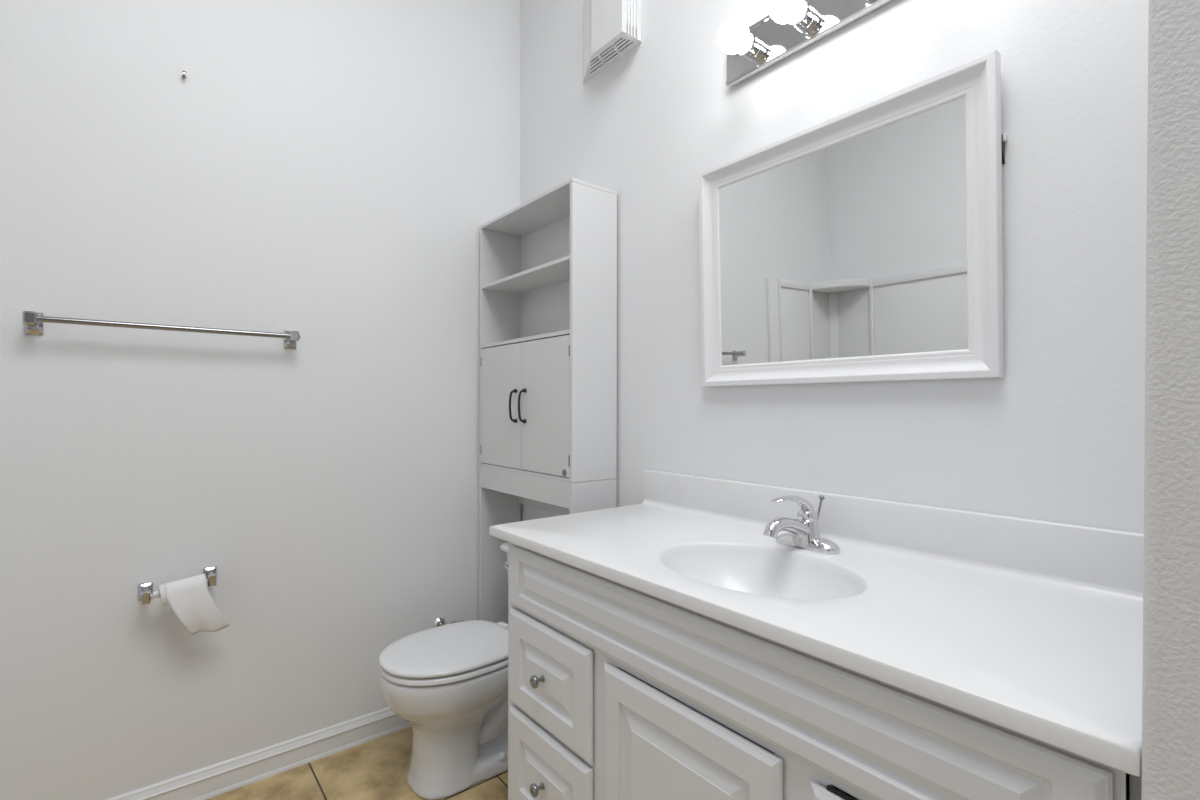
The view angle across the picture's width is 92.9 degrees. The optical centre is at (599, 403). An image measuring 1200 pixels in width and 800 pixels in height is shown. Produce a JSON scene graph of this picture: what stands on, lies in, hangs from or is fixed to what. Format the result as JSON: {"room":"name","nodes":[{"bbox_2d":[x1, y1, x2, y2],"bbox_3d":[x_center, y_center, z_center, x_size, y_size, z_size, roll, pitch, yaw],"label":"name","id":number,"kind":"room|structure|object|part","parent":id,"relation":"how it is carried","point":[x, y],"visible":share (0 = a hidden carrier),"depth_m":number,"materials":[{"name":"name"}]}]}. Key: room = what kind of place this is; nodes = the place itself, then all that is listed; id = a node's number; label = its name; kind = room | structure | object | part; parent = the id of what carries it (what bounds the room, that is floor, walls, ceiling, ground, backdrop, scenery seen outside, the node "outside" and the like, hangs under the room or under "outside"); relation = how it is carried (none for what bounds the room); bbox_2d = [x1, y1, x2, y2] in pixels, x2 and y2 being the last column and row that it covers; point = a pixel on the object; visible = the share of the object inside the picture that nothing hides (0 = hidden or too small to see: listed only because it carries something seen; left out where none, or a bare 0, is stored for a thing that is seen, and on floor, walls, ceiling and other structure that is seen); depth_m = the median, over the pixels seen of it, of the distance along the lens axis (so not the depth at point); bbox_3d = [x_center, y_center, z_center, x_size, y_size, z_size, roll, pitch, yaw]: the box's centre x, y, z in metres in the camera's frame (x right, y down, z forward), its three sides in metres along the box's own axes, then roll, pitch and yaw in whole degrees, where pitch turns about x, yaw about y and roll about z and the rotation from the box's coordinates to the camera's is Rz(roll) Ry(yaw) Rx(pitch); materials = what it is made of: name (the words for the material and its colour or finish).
{"room":"bathroom","nodes":[
{"label":"bathroom","id":0,"kind":"room"},
{"bbox_2d":[0,0,519,799],"bbox_3d":[-1.405,-0.511,1.691,2.860,3.450,0.120,0,0,-39],"label":"wall","id":1,"kind":"structure","parent":0,"point":[330,172],"depth_m":1.80,"materials":[{"name":"white paint"}]},
{"bbox_2d":[23,311,299,348],"bbox_3d":[-1.251,-0.212,1.687,0.649,0.060,0.077,0,0,-39],"label":"towel bar","id":2,"kind":"object","parent":1,"relation":"attached to","point":[33,321],"visible":1,"depth_m":1.61,"materials":[{"name":"silver metal"}]},
{"bbox_3d":[-1.490,-0.213,1.495,0.037,0.060,0.077,0,0,-39],"label":"post","id":3,"kind":"part","parent":2,"relation":"part of","materials":[{"name":"silver metal"}]},
{"bbox_3d":[-1.013,-0.211,1.879,0.037,0.060,0.077,0,0,-39],"label":"post","id":4,"kind":"part","parent":2,"relation":"part of","materials":[{"name":"silver metal"}]},
{"bbox_2d":[138,566,216,604],"bbox_3d":[-1.242,0.540,1.685,0.190,0.068,0.089,0,0,-39],"label":"toilet paper holder","id":5,"kind":"object","parent":1,"relation":"attached to","point":[145,590],"visible":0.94,"depth_m":1.66,"materials":[{"name":"silver metal"}]},
{"bbox_3d":[-1.303,0.550,1.636,0.034,0.048,0.089,0,0,-39],"label":"post","id":6,"kind":"part","parent":5,"relation":"part of","materials":[{"name":"silver metal"}]},
{"bbox_2d":[159,573,229,634],"bbox_3d":[-1.192,0.594,1.681,0.170,0.173,0.070,0,0,-39],"label":"toilet paper roll","id":7,"kind":"object","parent":5,"relation":"hanging from","point":[190,599],"visible":0.99,"depth_m":1.66,"materials":[{"name":"white paper"}]},
{"bbox_3d":[-1.182,0.530,1.734,0.034,0.048,0.089,0,0,-39],"label":"post","id":8,"kind":"part","parent":5,"relation":"part of","materials":[{"name":"silver metal"}]},
{"bbox_2d":[107,707,411,799],"bbox_3d":[-1.061,1.170,1.876,1.840,0.090,0.017,0,0,-39],"label":"baseboard","id":9,"kind":"structure","parent":1,"relation":"attached to","point":[211,781],"depth_m":1.86,"materials":[{"name":"white wood"}]},
{"bbox_2d":[434,618,461,626],"bbox_3d":[-0.481,0.885,2.219,0.330,0.087,0.092,0,0,-7],"label":"supply valve","id":10,"kind":"object","parent":1,"relation":"attached to","point":[440,621],"visible":0.2,"depth_m":2.22,"materials":[{"name":"silver metal"}]},
{"bbox_2d":[206,726,507,799],"bbox_3d":[-0.342,1.261,0.361,2.860,0.100,3.520,0,0,-39],"label":"floor","id":11,"kind":"structure","parent":0,"point":[376,769],"depth_m":1.84,"materials":[{"name":"beige tile"}]},
{"bbox_2d":[379,542,507,799],"bbox_3d":[-0.402,0.877,1.950,0.676,0.679,0.372,0,0,-39],"label":"toilet","id":12,"kind":"object","parent":11,"relation":"on","point":[449,681],"visible":0.71,"depth_m":1.78,"materials":[{"name":"white ceramic"}]},
{"bbox_3d":[-0.494,0.826,1.876,0.436,0.016,0.364,0,0,-39],"label":"seat","id":13,"kind":"part","parent":12,"relation":"part of","materials":[{"name":"white plastic"}]},
{"bbox_3d":[-0.494,0.802,1.875,0.438,0.019,0.366,0,0,-39],"label":"lid","id":14,"kind":"part","parent":12,"relation":"part of","materials":[{"name":"white plastic"}]},
{"bbox_3d":[-0.415,1.028,1.938,0.638,0.377,0.359,0,0,-39],"label":"bowl","id":15,"kind":"part","parent":12,"relation":"part of","materials":[{"name":"white ceramic"}]},
{"bbox_3d":[-0.209,0.552,2.106,0.182,0.028,0.372,0,0,-39],"label":"tank lid","id":16,"kind":"part","parent":12,"relation":"part of","materials":[{"name":"white ceramic"}]},
{"bbox_3d":[-0.340,0.608,2.114,0.022,0.027,0.090,0,0,-30],"label":"flush lever","id":17,"kind":"part","parent":12,"relation":"part of","materials":[{"name":"silver metal"}]},
{"bbox_2d":[479,178,616,623],"bbox_3d":[-0.230,0.247,2.125,0.218,1.940,0.644,0,0,-39],"label":"tall cabinet","id":18,"kind":"object","parent":11,"relation":"on","point":[548,339],"visible":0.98,"depth_m":2.02,"materials":[{"name":"white laminate"}]},
{"bbox_3d":[-0.414,-0.226,2.381,0.188,0.966,0.015,0,0,-39],"label":"panel","id":19,"kind":"part","parent":18,"relation":"part of","materials":[{"name":"white laminate"}]},
{"bbox_3d":[-0.416,0.738,2.378,0.188,0.960,0.015,0,0,-39],"label":"leg panel","id":20,"kind":"part","parent":18,"relation":"part of","materials":[{"name":"white laminate"}]},
{"bbox_3d":[-0.379,0.011,2.198,0.014,0.461,0.309,0,0,-39],"label":"door","id":21,"kind":"part","parent":18,"relation":"part of","materials":[{"name":"white laminate"}]},
{"bbox_3d":[-0.320,0.010,2.089,0.032,0.125,0.015,0,0,-39],"label":"handle","id":22,"kind":"part","parent":18,"relation":"part of","materials":[{"name":"black metal"}]},
{"bbox_3d":[-0.279,0.010,2.039,0.032,0.125,0.015,0,0,-39],"label":"handle","id":23,"kind":"part","parent":18,"relation":"part of","materials":[{"name":"black metal"}]},
{"bbox_3d":[-0.151,0.380,2.188,0.014,0.085,0.614,0,0,-39],"label":"rail","id":24,"kind":"part","parent":18,"relation":"part of","materials":[{"name":"white laminate"}]},
{"bbox_3d":[-0.146,-0.227,2.194,0.003,0.965,0.614,0,0,-39],"label":"panel","id":25,"kind":"part","parent":18,"relation":"part of","materials":[{"name":"white laminate"}]},
{"bbox_3d":[-0.187,0.010,1.960,0.014,0.461,0.297,0,0,-39],"label":"door","id":26,"kind":"part","parent":18,"relation":"part of","materials":[{"name":"white laminate"}]},
{"bbox_3d":[-0.020,-0.228,1.891,0.188,0.966,0.015,0,0,-39],"label":"panel","id":27,"kind":"part","parent":18,"relation":"part of","materials":[{"name":"white laminate"}]},
{"bbox_3d":[-0.022,0.737,1.888,0.188,0.960,0.015,0,0,-39],"label":"leg panel","id":28,"kind":"part","parent":18,"relation":"part of","materials":[{"name":"white laminate"}]},
{"bbox_2d":[508,542,1141,799],"bbox_3d":[0.327,0.780,1.156,0.576,0.869,1.197,0,0,-39],"label":"vanity cabinet","id":29,"kind":"object","parent":11,"relation":"on","point":[617,691],"visible":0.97,"depth_m":0.94,"materials":[{"name":"white paint"}]},
{"bbox_3d":[-0.143,0.882,1.304,0.030,0.029,0.029,0,0,-39],"label":"knob","id":30,"kind":"part","parent":29,"relation":"part of","materials":[{"name":"silver metal"}]},
{"bbox_3d":[-0.143,0.635,1.305,0.030,0.029,0.029,0,0,-39],"label":"knob","id":31,"kind":"part","parent":29,"relation":"part of","materials":[{"name":"silver metal"}]},
{"bbox_3d":[-0.122,0.882,1.315,0.016,0.239,0.334,0,0,-39],"label":"drawer","id":32,"kind":"part","parent":29,"relation":"part of","materials":[{"name":"white paint"}]},
{"bbox_3d":[-0.122,0.635,1.315,0.016,0.237,0.334,0,0,-39],"label":"drawer","id":33,"kind":"part","parent":29,"relation":"part of","materials":[{"name":"white paint"}]},
{"bbox_3d":[0.137,0.762,0.993,0.016,0.478,0.409,0,0,-39],"label":"door","id":34,"kind":"part","parent":29,"relation":"part of","materials":[{"name":"white paint"}]},
{"bbox_2d":[489,470,1143,776],"bbox_3d":[0.321,0.347,1.180,0.564,0.270,1.243,0,0,-39],"label":"countertop","id":35,"kind":"structure","parent":29,"relation":"on","point":[1033,628],"depth_m":0.96,"materials":[{"name":"white stone"}]},
{"bbox_2d":[763,495,840,553],"bbox_3d":[0.446,0.260,1.244,0.143,0.121,0.204,0,0,27],"label":"faucet","id":36,"kind":"object","parent":35,"relation":"on","point":[804,531],"visible":1,"depth_m":1.24,"materials":[{"name":"silver metal"}]},
{"bbox_3d":[0.408,0.276,1.234,0.165,0.066,0.040,0,0,-39],"label":"spout","id":37,"kind":"part","parent":36,"relation":"part of","materials":[{"name":"silver metal"}]},
{"bbox_3d":[0.424,0.229,1.246,0.149,0.060,0.044,0,0,-39],"label":"lever","id":38,"kind":"part","parent":36,"relation":"part of","materials":[{"name":"silver metal"}]},
{"bbox_3d":[0.463,0.309,1.277,0.054,0.023,0.152,0,0,-39],"label":"plate","id":39,"kind":"part","parent":36,"relation":"part of","materials":[{"name":"silver metal"}]},
{"bbox_3d":[0.501,0.258,1.308,0.042,0.090,0.012,0,0,-39],"label":"lift rod","id":40,"kind":"part","parent":36,"relation":"part of","materials":[{"name":"silver metal"}]},
{"bbox_3d":[0.395,0.640,0.673,0.016,0.223,0.318,0,0,-39],"label":"drawer","id":41,"kind":"part","parent":29,"relation":"part of","materials":[{"name":"white paint"}]},
{"bbox_2d":[520,0,1148,532],"bbox_3d":[0.766,-0.510,1.179,0.120,3.450,3.400,0,0,-39],"label":"wall","id":42,"kind":"structure","parent":0,"point":[1059,437],"depth_m":1.23,"materials":[{"name":"white paint"}]},
{"bbox_2d":[583,0,640,83],"bbox_3d":[0.004,-1.335,1.966,0.084,0.304,0.319,0,0,-39],"label":"air vent","id":43,"kind":"object","parent":42,"relation":"in","point":[611,28],"visible":1,"depth_m":1.90,"materials":[{"name":"white plastic"}]},
{"bbox_2d":[718,0,892,86],"bbox_3d":[0.512,-0.932,1.279,0.150,0.122,0.650,0,0,-39],"label":"vanity light bar","id":44,"kind":"object","parent":42,"relation":"attached to","point":[790,26],"visible":1,"depth_m":1.40,"materials":[{"name":"silver metal"}]},
{"bbox_2d":[718,18,762,60],"bbox_3d":[0.356,-0.924,1.453,0.124,0.078,0.078,0,0,-39],"label":"bulb","id":45,"kind":"object","parent":44,"relation":"attached to","point":[734,36],"depth_m":1.43,"materials":[{"name":"white glass"}]},
{"bbox_2d":[768,0,815,31],"bbox_3d":[0.450,-0.924,1.336,0.124,0.078,0.078,0,0,-39],"label":"bulb","id":46,"kind":"object","parent":44,"relation":"attached to","point":[799,15],"depth_m":1.33,"materials":[{"name":"white glass"}]},
{"bbox_2d":[699,50,1003,386],"bbox_3d":[0.520,-0.351,1.347,0.027,0.606,0.723,-2,1,-39],"label":"wall mirror","id":47,"kind":"object","parent":42,"relation":"attached to","point":[864,243],"visible":1,"depth_m":1.27,"materials":[{"name":"white mirror"}]},
{"bbox_3d":[0.527,-0.351,1.353,0.004,0.493,0.610,-2,1,-39],"label":"glass","id":48,"kind":"part","parent":47,"relation":"part of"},
{"bbox_2d":[641,470,1143,603],"bbox_3d":[0.529,0.267,1.346,0.034,0.108,1.240,0,0,-39],"label":"backsplash","id":49,"kind":"structure","parent":42,"relation":"attached to","point":[1093,560],"depth_m":1.14,"materials":[{"name":"white stone"}]},
{"bbox_2d":[1001,133,1007,164],"bbox_3d":[0.755,-0.480,1.083,0.015,0.054,0.027,0,0,-39],"label":"hook","id":50,"kind":"object","parent":42,"relation":"attached to","point":[1004,136],"visible":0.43,"depth_m":1.07,"materials":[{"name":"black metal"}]},
{"bbox_2d":[1141,0,1199,799],"bbox_3d":[0.738,-0.512,0.638,0.599,3.450,0.132,0,0,-39],"label":"wall","id":51,"kind":"structure","parent":0,"point":[1171,571],"depth_m":0.48,"materials":[{"name":"white paint"}]}
]}

